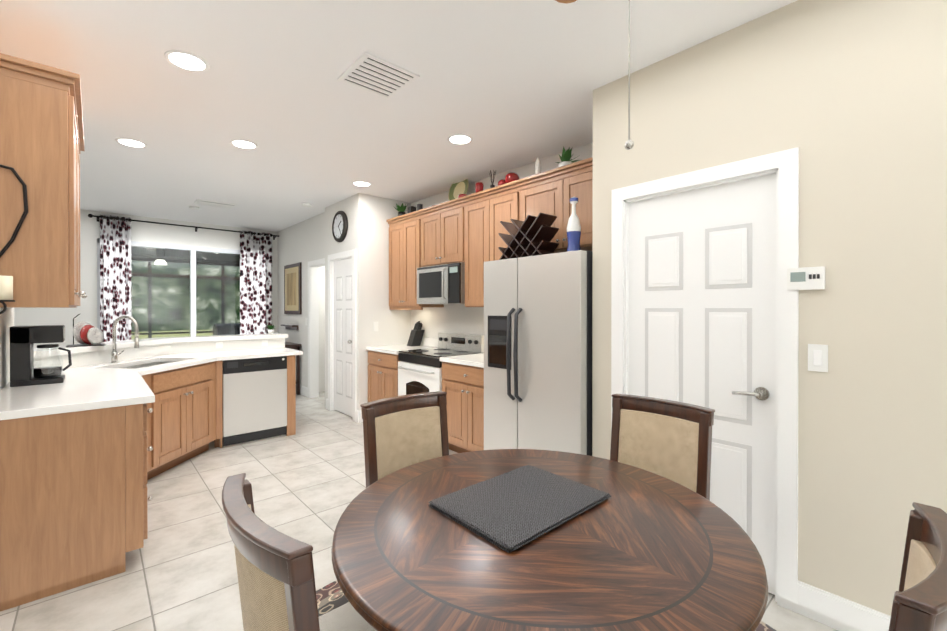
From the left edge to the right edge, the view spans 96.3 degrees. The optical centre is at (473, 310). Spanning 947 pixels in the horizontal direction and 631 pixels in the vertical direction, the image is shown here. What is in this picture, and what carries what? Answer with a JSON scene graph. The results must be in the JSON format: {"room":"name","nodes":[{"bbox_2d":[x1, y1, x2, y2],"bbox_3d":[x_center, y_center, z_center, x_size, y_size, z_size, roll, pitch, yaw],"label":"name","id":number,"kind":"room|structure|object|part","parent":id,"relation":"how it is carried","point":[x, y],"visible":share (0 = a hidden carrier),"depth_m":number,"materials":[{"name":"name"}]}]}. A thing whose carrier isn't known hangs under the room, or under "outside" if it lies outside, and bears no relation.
{"room":"dining room and kitchen","nodes":[
{"label":"dining room and kitchen","id":0,"kind":"room"},
{"bbox_2d":[0,308,13,389],"bbox_3d":[-0.978,-0.013,0.383,0.120,2.790,6.700,0,0,-42],"label":"wall","id":1,"kind":"structure","parent":0,"point":[6,319],"depth_m":2.63,"materials":[{"name":"white paint"}]},
{"bbox_2d":[0,164,27,313],"bbox_3d":[-2.129,-0.324,1.903,0.176,0.692,0.107,0,0,-42],"label":"candle sconce","id":2,"kind":"object","parent":1,"relation":"attached to","point":[6,288],"visible":1,"depth_m":1.94,"materials":[{"name":"black metal"}]},
{"bbox_2d":[0,65,79,307],"bbox_3d":[-2.343,-0.564,2.258,0.334,1.100,0.698,0,0,-42],"label":"upper cabinet","id":3,"kind":"object","parent":1,"relation":"attached to","point":[42,146],"depth_m":2.03,"materials":[{"name":"brown wood"}]},
{"bbox_2d":[80,141,83,305],"bbox_3d":[-2.711,-0.566,2.670,0.334,1.100,0.698,0,0,-42],"label":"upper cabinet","id":4,"kind":"object","parent":1,"relation":"attached to","point":[81,142],"depth_m":2.91,"materials":[{"name":"brown wood"}]},
{"bbox_2d":[14,209,277,347],"bbox_3d":[-5.904,-0.031,5.784,6.340,2.790,0.120,0,0,-42],"label":"wall","id":5,"kind":"structure","parent":0,"point":[148,233],"depth_m":6.12,"materials":[{"name":"white paint"}]},
{"bbox_2d":[97,238,239,338],"bbox_3d":[-4.591,0.160,6.949,2.350,2.400,0.090,0,0,-42],"label":"window","id":6,"kind":"structure","parent":5,"relation":"in","point":[193,287],"depth_m":6.90,"materials":[{"name":"silver metal"}]},
{"bbox_2d":[88,214,278,341],"bbox_3d":[-4.483,-0.015,6.880,2.616,2.710,0.137,0,0,-42],"label":"curtains","id":7,"kind":"object","parent":5,"relation":"attached to","point":[255,277],"visible":0.71,"depth_m":6.29,"materials":[{"name":"white fabric"}]},
{"bbox_2d":[131,246,239,260],"bbox_3d":[-5.903,-1.213,7.926,18.000,0.100,3.080,0,0,-42],"label":"roof slab","id":8,"kind":"structure","parent":5,"relation":"attached to","point":[209,256],"depth_m":8.90,"materials":[{"name":"black"}]},
{"bbox_2d":[131,248,197,264],"bbox_3d":[-5.611,-1.013,8.013,1.770,0.300,1.581,0,0,-42],"label":"fan","id":9,"kind":"object","parent":8,"relation":"hanging from","point":[160,252],"depth_m":7.93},
{"bbox_2d":[277,193,410,410],"bbox_3d":[-1.771,-0.035,7.107,2.030,2.790,3.410,0,0,-42],"label":"wall","id":10,"kind":"structure","parent":0,"point":[304,242],"depth_m":5.46,"materials":[{"name":"white paint"}]},
{"bbox_2d":[281,324,298,329],"bbox_3d":[-3.098,0.282,7.137,0.108,0.095,0.560,0,0,-42],"label":"wall shelf","id":11,"kind":"object","parent":10,"relation":"attached to","point":[291,327],"visible":1,"depth_m":7.04,"materials":[{"name":"brown wood"}]},
{"bbox_2d":[284,262,301,313],"bbox_3d":[-3.044,-0.350,7.130,0.034,0.840,0.760,0,0,-42],"label":"picture frame","id":12,"kind":"object","parent":10,"relation":"attached to","point":[292,288],"visible":1,"depth_m":7.05,"materials":[{"name":"brown wood"}]},
{"bbox_2d":[300,385,307,396],"bbox_3d":[-3.097,1.288,7.192,0.040,0.142,1.525,0,0,-42],"label":"baseboard","id":13,"kind":"structure","parent":10,"relation":"attached to","point":[303,390],"depth_m":6.77,"materials":[{"name":"white"}]},
{"bbox_2d":[332,211,347,241],"bbox_3d":[-1.739,-1.085,5.503,0.050,0.410,0.410,0,0,-42],"label":"wall clock","id":14,"kind":"object","parent":10,"relation":"attached to","point":[340,226],"visible":1,"depth_m":5.46,"materials":[{"name":"brown metal"}]},
{"bbox_2d":[334,258,351,416],"bbox_3d":[-1.702,0.341,5.521,0.111,2.024,0.662,0,0,-42],"label":"closet door","id":15,"kind":"structure","parent":10,"relation":"in","point":[343,336],"depth_m":5.55,"materials":[{"name":"white wood"}]},
{"bbox_2d":[373,322,377,330],"bbox_3d":[-1.222,0.206,5.306,0.070,0.120,0.007,0,0,-42],"label":"switch plate","id":16,"kind":"object","parent":10,"relation":"attached to","point":[375,324],"depth_m":5.30,"materials":[{"name":"white plastic"}]},
{"bbox_2d":[421,337,437,344],"bbox_3d":[-0.079,0.400,4.793,0.020,0.106,2.290,0,0,-42],"label":"backsplash","id":17,"kind":"structure","parent":10,"relation":"attached to","point":[425,340],"depth_m":5.31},
{"bbox_2d":[0,0,796,231],"bbox_3d":[-1.690,-1.464,2.303,8.400,0.100,10.920,0,0,-42],"label":"ceiling","id":18,"kind":"structure","parent":0,"point":[506,85],"depth_m":2.70,"materials":[{"name":"white paint"}]},
{"bbox_2d":[115,138,147,147],"bbox_3d":[-2.898,-1.415,3.597,0.215,0.005,0.215,0,0,24],"label":"recessed light","id":19,"kind":"object","parent":18,"relation":"in","point":[124,141],"depth_m":3.58,"materials":[{"name":"white"}]},
{"bbox_2d":[164,50,209,72],"bbox_3d":[-1.627,-1.411,2.413,0.215,0.005,0.215,0,0,42],"label":"recessed light","id":20,"kind":"object","parent":18,"relation":"in","point":[187,61],"depth_m":2.41,"materials":[{"name":"white"}]},
{"bbox_2d":[189,206,198,209],"bbox_3d":[-3.853,-1.411,5.854,0.119,0.029,0.119,0,0,39],"label":"smoke detector","id":21,"kind":"object","parent":18,"relation":"attached to","point":[190,207],"depth_m":5.83,"materials":[{"name":"white plastic"}]},
{"bbox_2d":[194,199,235,208],"bbox_3d":[-3.453,-1.415,5.675,0.450,0.019,0.250,0,0,-42],"label":"ceiling vent","id":22,"kind":"object","parent":18,"relation":"in","point":[202,202],"depth_m":5.65,"materials":[{"name":"white metal"}]},
{"bbox_2d":[230,139,257,148],"bbox_3d":[-1.961,-1.415,3.629,0.215,0.005,0.215,0,0,39],"label":"recessed light","id":23,"kind":"object","parent":18,"relation":"in","point":[244,144],"depth_m":3.62,"materials":[{"name":"white"}]},
{"bbox_2d":[302,203,311,206],"bbox_3d":[-2.234,-1.410,5.691,0.119,0.029,0.119,0,0,39],"label":"smoke detector","id":24,"kind":"object","parent":18,"relation":"attached to","point":[303,204],"depth_m":5.66,"materials":[{"name":"white plastic"}]},
{"bbox_2d":[352,181,371,186],"bbox_3d":[-1.259,-1.419,4.779,0.215,0.005,0.215,0,0,39],"label":"recessed light","id":25,"kind":"object","parent":18,"relation":"in","point":[357,183],"depth_m":4.76,"materials":[{"name":"white"}]},
{"bbox_2d":[337,51,419,98],"bbox_3d":[-0.577,-1.405,2.572,0.360,0.019,0.360,0,0,-42],"label":"ceiling vent","id":26,"kind":"object","parent":18,"relation":"in","point":[369,72],"depth_m":2.54,"materials":[{"name":"white metal"}]},
{"bbox_2d":[447,134,472,144],"bbox_3d":[-0.112,-1.415,3.523,0.215,0.005,0.215,0,0,24],"label":"recessed light","id":27,"kind":"object","parent":18,"relation":"in","point":[458,139],"depth_m":3.52,"materials":[{"name":"white"}]},
{"bbox_2d":[555,0,633,149],"bbox_3d":[0.539,-0.931,1.023,0.766,0.957,0.766,0,0,14],"label":"ceiling fan","id":28,"kind":"object","parent":18,"relation":"hanging from","point":[629,144],"visible":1,"depth_m":1.20,"materials":[{"name":"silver metal"}]},
{"bbox_2d":[0,392,837,630],"bbox_3d":[-1.690,1.406,2.312,8.400,0.060,10.920,0,0,-42],"label":"floor","id":29,"kind":"structure","parent":0,"point":[307,480],"depth_m":2.62,"materials":[{"name":"tile"}]},
{"bbox_2d":[34,333,287,368],"bbox_3d":[-2.817,0.832,4.169,2.167,1.075,1.355,0,0,-42],"label":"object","id":30,"kind":"object","parent":29,"relation":"on","point":[81,356],"visible":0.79,"depth_m":4.24,"materials":[{"name":"white paint"}]},
{"bbox_2d":[66,313,104,346],"bbox_3d":[-3.233,0.162,3.542,0.240,0.267,0.223,0,0,-42],"label":"plate rack","id":31,"kind":"object","parent":30,"relation":"on","point":[86,334],"visible":1,"depth_m":3.52,"materials":[{"name":"red"}]},
{"bbox_2d":[267,325,274,333],"bbox_3d":[-2.468,0.231,5.157,0.126,0.116,0.095,0,0,-42],"label":"potted plant","id":32,"kind":"object","parent":30,"relation":"on","point":[271,330],"visible":1,"depth_m":5.14,"materials":[{"name":"white plastic"}]},
{"bbox_2d":[120,395,222,498],"bbox_3d":[-2.535,0.934,3.686,0.763,0.875,0.734,0,0,-42],"label":"base cabinet","id":33,"kind":"object","parent":29,"relation":"on","point":[155,438],"depth_m":3.48,"materials":[{"name":"brown wood"}]},
{"bbox_2d":[0,347,302,422],"bbox_3d":[-2.258,0.477,3.511,2.128,0.039,2.511,0,0,-42],"label":"countertop","id":34,"kind":"structure","parent":33,"relation":"on","point":[196,375],"depth_m":3.12,"materials":[{"name":"white stone"}]},
{"bbox_2d":[10,325,71,386],"bbox_3d":[-2.731,0.279,2.693,0.267,0.360,0.200,0,0,-42],"label":"coffee maker","id":35,"kind":"object","parent":34,"relation":"on","point":[23,370],"visible":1,"depth_m":2.60,"materials":[{"name":"black plastic"}]},
{"bbox_2d":[110,315,138,363],"bbox_3d":[-3.014,0.251,3.665,0.188,0.413,0.219,0,0,-42],"label":"faucet","id":36,"kind":"object","parent":34,"relation":"on","point":[114,359],"depth_m":3.64,"materials":[{"name":"silver metal"}]},
{"bbox_2d":[120,362,171,368],"bbox_3d":[-2.832,0.584,3.706,0.812,0.174,0.820,0,0,-42],"label":"sink basin","id":37,"kind":"object","parent":34,"relation":"in","point":[136,365],"depth_m":3.82,"materials":[{"name":"silver metal"}]},
{"bbox_2d":[222,356,286,447],"bbox_3d":[-2.435,0.934,4.606,0.605,0.868,0.592,0,0,-42],"label":"dishwasher","id":38,"kind":"object","parent":29,"relation":"on","point":[254,399],"visible":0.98,"depth_m":4.38,"materials":[{"name":"silver metal"}]},
{"bbox_2d":[285,341,300,394],"bbox_3d":[-3.189,0.953,7.024,0.360,0.815,0.850,0,0,-42],"label":"console table","id":39,"kind":"object","parent":29,"relation":"on","point":[291,345],"visible":0.19,"depth_m":6.83,"materials":[{"name":"brown wood"}]},
{"bbox_2d":[366,349,398,401],"bbox_3d":[-0.836,0.929,5.175,0.643,0.874,0.715,0,0,-42],"label":"base cabinet","id":40,"kind":"object","parent":29,"relation":"on","point":[382,367],"depth_m":4.95,"materials":[{"name":"brown wood"}]},
{"bbox_2d":[366,345,437,352],"bbox_3d":[-0.839,0.472,5.170,0.653,0.039,0.715,0,0,-42],"label":"countertop","id":41,"kind":"structure","parent":40,"relation":"on","point":[389,348],"depth_m":5.13,"materials":[{"name":"white stone"}]},
{"bbox_2d":[407,321,423,345],"bbox_3d":[-0.730,0.295,5.363,0.198,0.310,0.110,0,0,-42],"label":"knife block","id":42,"kind":"object","parent":41,"relation":"on","point":[416,335],"visible":1,"depth_m":5.33,"materials":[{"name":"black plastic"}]},
{"bbox_2d":[398,332,483,395],"bbox_3d":[-0.366,0.818,4.595,0.703,1.100,0.763,0,0,-42],"label":"range","id":43,"kind":"object","parent":29,"relation":"on","point":[419,370],"visible":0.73,"depth_m":4.51,"materials":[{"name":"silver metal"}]},
{"bbox_2d":[442,361,483,452],"bbox_3d":[0.185,0.933,4.032,0.643,0.874,0.800,0,0,-42],"label":"base cabinet","id":44,"kind":"object","parent":29,"relation":"on","point":[463,381],"depth_m":3.85,"materials":[{"name":"brown wood"}]},
{"bbox_2d":[440,353,483,364],"bbox_3d":[0.181,0.475,4.027,0.653,0.039,0.800,0,0,-42],"label":"countertop","id":45,"kind":"structure","parent":44,"relation":"on","point":[470,359],"depth_m":4.00,"materials":[{"name":"white stone"}]},
{"bbox_2d":[484,250,591,455],"bbox_3d":[0.656,0.492,3.277,0.890,1.760,0.900,0,0,-42],"label":"fridge","id":46,"kind":"object","parent":29,"relation":"on","point":[537,352],"visible":0.67,"depth_m":2.94,"materials":[{"name":"grey metal"}]},
{"bbox_2d":[498,213,558,259],"bbox_3d":[0.432,-0.563,3.382,0.200,0.332,0.466,0,0,-42],"label":"wine rack","id":47,"kind":"object","parent":46,"relation":"on","point":[530,235],"visible":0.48,"depth_m":3.29,"materials":[{"name":"brown wood"}]},
{"bbox_2d":[566,197,580,251],"bbox_3d":[0.717,-0.600,3.033,0.105,0.423,0.105,0,0,-42],"label":"decanter","id":48,"kind":"object","parent":46,"relation":"on","point":[573,232],"visible":0.9,"depth_m":3.00,"materials":[{"name":"white plastic"}]},
{"bbox_2d":[316,580,775,630],"bbox_3d":[0.186,1.375,1.306,2.450,0.008,2.450,0,0,-42],"label":"round rug","id":49,"kind":"object","parent":29,"relation":"on","point":[330,596],"visible":0.06,"depth_m":2.00,"materials":[{"name":"carpet"}]},
{"bbox_2d":[222,473,376,630],"bbox_3d":[-0.308,0.896,1.051,0.530,0.950,0.458,0,0,-42],"label":"dining chair","id":50,"kind":"object","parent":49,"relation":"on","point":[276,579],"visible":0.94,"depth_m":0.81,"materials":[{"name":"brown wood"}]},
{"bbox_2d":[360,391,448,487],"bbox_3d":[-0.187,0.893,1.873,0.458,0.950,0.530,0,0,-42],"label":"dining chair","id":51,"kind":"object","parent":49,"relation":"on","point":[401,431],"visible":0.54,"depth_m":2.02,"materials":[{"name":"beige fabric"}]},
{"bbox_2d":[331,449,767,630],"bbox_3d":[0.186,0.993,1.305,1.182,0.753,1.182,0,0,-42],"label":"dining table","id":52,"kind":"object","parent":49,"relation":"on","point":[639,549],"visible":0.81,"depth_m":1.04,"materials":[{"name":"brown wood"}]},
{"bbox_2d":[428,465,610,552],"bbox_3d":[0.154,0.608,1.362,0.478,0.015,0.358,0,0,-42],"label":"placemats","id":53,"kind":"object","parent":52,"relation":"on","point":[511,511],"visible":1,"depth_m":1.31,"materials":[{"name":"black fabric"}]},
{"bbox_2d":[610,394,714,500],"bbox_3d":[0.703,0.893,1.812,0.530,0.950,0.458,0,0,-42],"label":"dining chair","id":54,"kind":"object","parent":49,"relation":"on","point":[669,439],"visible":0.42,"depth_m":1.93,"materials":[{"name":"beige fabric"}]},
{"bbox_2d":[889,502,946,630],"bbox_3d":[0.680,0.896,0.916,0.458,0.950,0.530,0,0,-42],"label":"dining chair","id":55,"kind":"object","parent":49,"relation":"on","point":[920,600],"visible":0.94,"depth_m":0.74,"materials":[{"name":"brown wood"}]},
{"bbox_2d":[475,182,483,191],"bbox_3d":[0.059,-1.213,4.280,0.088,0.130,0.088,0,0,36],"label":"decorations","id":56,"kind":"object","parent":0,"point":[479,186],"depth_m":4.24,"materials":[{"name":"red ceramic"}]},
{"bbox_2d":[411,142,592,337],"bbox_3d":[0.330,-0.026,4.445,0.120,2.790,3.360,0,0,-42],"label":"wall","id":57,"kind":"structure","parent":0,"point":[454,318],"depth_m":4.85,"materials":[{"name":"white paint"}]},
{"bbox_2d":[386,213,443,308],"bbox_3d":[-0.700,-0.566,5.242,0.346,1.065,0.788,0,0,-42],"label":"upper cabinet","id":58,"kind":"object","parent":57,"relation":"attached to","point":[405,234],"depth_m":5.12,"materials":[{"name":"brown wood"}]},
{"bbox_2d":[394,203,406,215],"bbox_3d":[-0.911,-1.258,5.348,0.205,0.214,0.210,0,0,-42],"label":"potted plant","id":59,"kind":"object","parent":58,"relation":"on","point":[401,209],"visible":0.85,"depth_m":5.32,"materials":[{"name":"green plant"}]},
{"bbox_2d":[407,206,414,212],"bbox_3d":[-0.758,-1.211,5.226,0.080,0.120,0.080,0,0,-42],"label":"jar","id":60,"kind":"object","parent":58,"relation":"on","point":[410,209],"depth_m":5.19,"materials":[{"name":"brown ceramic"}]},
{"bbox_2d":[415,204,422,210],"bbox_3d":[-0.640,-1.206,5.063,0.070,0.110,0.068,0,0,-42],"label":"jar","id":61,"kind":"object","parent":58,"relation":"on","point":[419,206],"depth_m":5.04,"materials":[{"name":"grey ceramic"}]},
{"bbox_2d":[422,201,461,266],"bbox_3d":[-0.228,-0.794,4.713,0.346,0.605,0.775,0,0,-42],"label":"upper cabinet","id":62,"kind":"object","parent":57,"relation":"attached to","point":[441,228],"depth_m":4.57,"materials":[{"name":"brown wood"}]},
{"bbox_2d":[417,262,464,303],"bbox_3d":[-0.270,-0.276,4.677,0.444,0.418,0.763,0,0,-42],"label":"over-the-range microwave","id":63,"kind":"object","parent":62,"relation":"attached to","point":[441,284],"visible":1,"depth_m":4.50,"materials":[{"name":"silver metal"}]},
{"bbox_2d":[448,179,468,200],"bbox_3d":[-0.166,-1.326,4.682,0.080,0.333,0.340,0,0,-42],"label":"plate","id":64,"kind":"object","parent":62,"relation":"on","point":[457,189],"visible":0.62,"depth_m":4.71,"materials":[{"name":"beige ceramic"}]},
{"bbox_2d":[462,181,525,306],"bbox_3d":[0.279,-0.562,4.144,0.346,1.065,0.896,0,0,-42],"label":"upper cabinet","id":65,"kind":"object","parent":57,"relation":"attached to","point":[466,229],"depth_m":4.10,"materials":[{"name":"brown wood"}]},
{"bbox_2d":[526,161,592,252],"bbox_3d":[0.845,-0.790,3.509,0.346,0.605,0.950,0,0,-42],"label":"upper cabinet","id":66,"kind":"object","parent":57,"relation":"attached to","point":[551,195],"depth_m":3.39,"materials":[{"name":"brown wood"}]},
{"bbox_2d":[492,172,519,187],"bbox_3d":[0.320,-1.216,3.975,0.238,0.128,0.138,0,0,39],"label":"decorations","id":67,"kind":"object","parent":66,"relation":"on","point":[511,176],"depth_m":3.90,"materials":[{"name":"red ceramic"}]},
{"bbox_2d":[535,158,540,173],"bbox_3d":[0.565,-1.246,3.726,0.060,0.200,0.057,0,0,-42],"label":"bottle","id":68,"kind":"object","parent":66,"relation":"on","point":[537,165],"depth_m":3.71,"materials":[{"name":"white ceramic"}]},
{"bbox_2d":[555,146,579,166],"bbox_3d":[0.780,-1.244,3.510,0.188,0.197,0.168,0,0,-42],"label":"potted plant","id":69,"kind":"object","parent":66,"relation":"on","point":[565,157],"visible":0.65,"depth_m":3.46,"materials":[{"name":"green plant"}]},
{"bbox_2d":[592,0,946,615],"bbox_3d":[2.125,-0.016,1.306,0.120,2.790,3.945,0,0,-42],"label":"wall","id":70,"kind":"structure","parent":0,"point":[848,98],"depth_m":1.80,"materials":[{"name":"beige paint"}]},
{"bbox_2d":[628,174,775,594],"bbox_3d":[1.186,0.352,2.295,0.097,2.024,0.772,0,0,-42],"label":"pantry door","id":71,"kind":"structure","parent":70,"relation":"in","point":[702,299],"depth_m":2.20,"materials":[{"name":"white"}]},
{"bbox_3d":[1.355,0.406,2.079,0.062,0.064,0.149,0,0,-42],"label":"handle","id":72,"kind":"part","parent":71,"relation":"part of","materials":[{"name":"silver metal"}]},
{"bbox_2d":[787,266,824,289],"bbox_3d":[1.490,-0.141,1.903,0.030,0.100,0.133,0,0,-42],"label":"thermostat","id":73,"kind":"object","parent":70,"relation":"attached to","point":[807,278],"visible":1,"depth_m":1.89,"materials":[{"name":"white plastic"}]},
{"bbox_2d":[808,344,827,371],"bbox_3d":[1.525,0.212,1.881,0.010,0.120,0.070,0,0,-42],"label":"switch plate","id":74,"kind":"object","parent":70,"relation":"attached to","point":[818,357],"depth_m":1.88,"materials":[{"name":"white plastic"}]},
{"bbox_2d":[797,580,890,630],"bbox_3d":[2.433,1.309,0.864,0.015,0.142,2.870,0,0,-42],"label":"baseboard","id":75,"kind":"structure","parent":70,"relation":"attached to","point":[833,611],"depth_m":1.83,"materials":[{"name":"white"}]},
{"label":"outside","id":76,"kind":"structure","parent":0,"visible":0},
{"bbox_2d":[132,330,212,338],"bbox_3d":[-11.566,1.399,20.290,70.000,0.075,21.300,0,0,-42],"label":"grass","id":77,"kind":"structure","parent":76,"point":[168,335],"depth_m":23.57,"materials":[{"name":"green plant"}]},
{"bbox_3d":[-5.423,1.404,8.899,32.000,0.060,3.880,0,0,-42],"label":"ground","id":78,"kind":"structure","parent":76,"visible":0},
{"bbox_2d":[131,254,239,337],"bbox_3d":[-7.148,-0.438,9.324,18.000,3.620,0.660,0,0,-42],"label":"screen frame","id":79,"kind":"object","parent":78,"relation":"on","point":[215,262],"depth_m":9.76,"materials":[{"name":"brown metal"}]},
{"bbox_2d":[213,323,239,334],"bbox_3d":[-5.297,0.832,9.357,0.700,1.080,0.468,0,0,-42],"label":"outdoor grill","id":80,"kind":"object","parent":78,"relation":"on","point":[219,331],"depth_m":9.13,"materials":[{"name":"black metal"}]},
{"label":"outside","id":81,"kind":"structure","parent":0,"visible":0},
{"bbox_2d":[131,260,239,331],"bbox_3d":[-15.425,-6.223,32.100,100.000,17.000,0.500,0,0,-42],"label":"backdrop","id":82,"kind":"structure","parent":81,"point":[171,268],"depth_m":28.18,"materials":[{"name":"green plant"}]}
]}

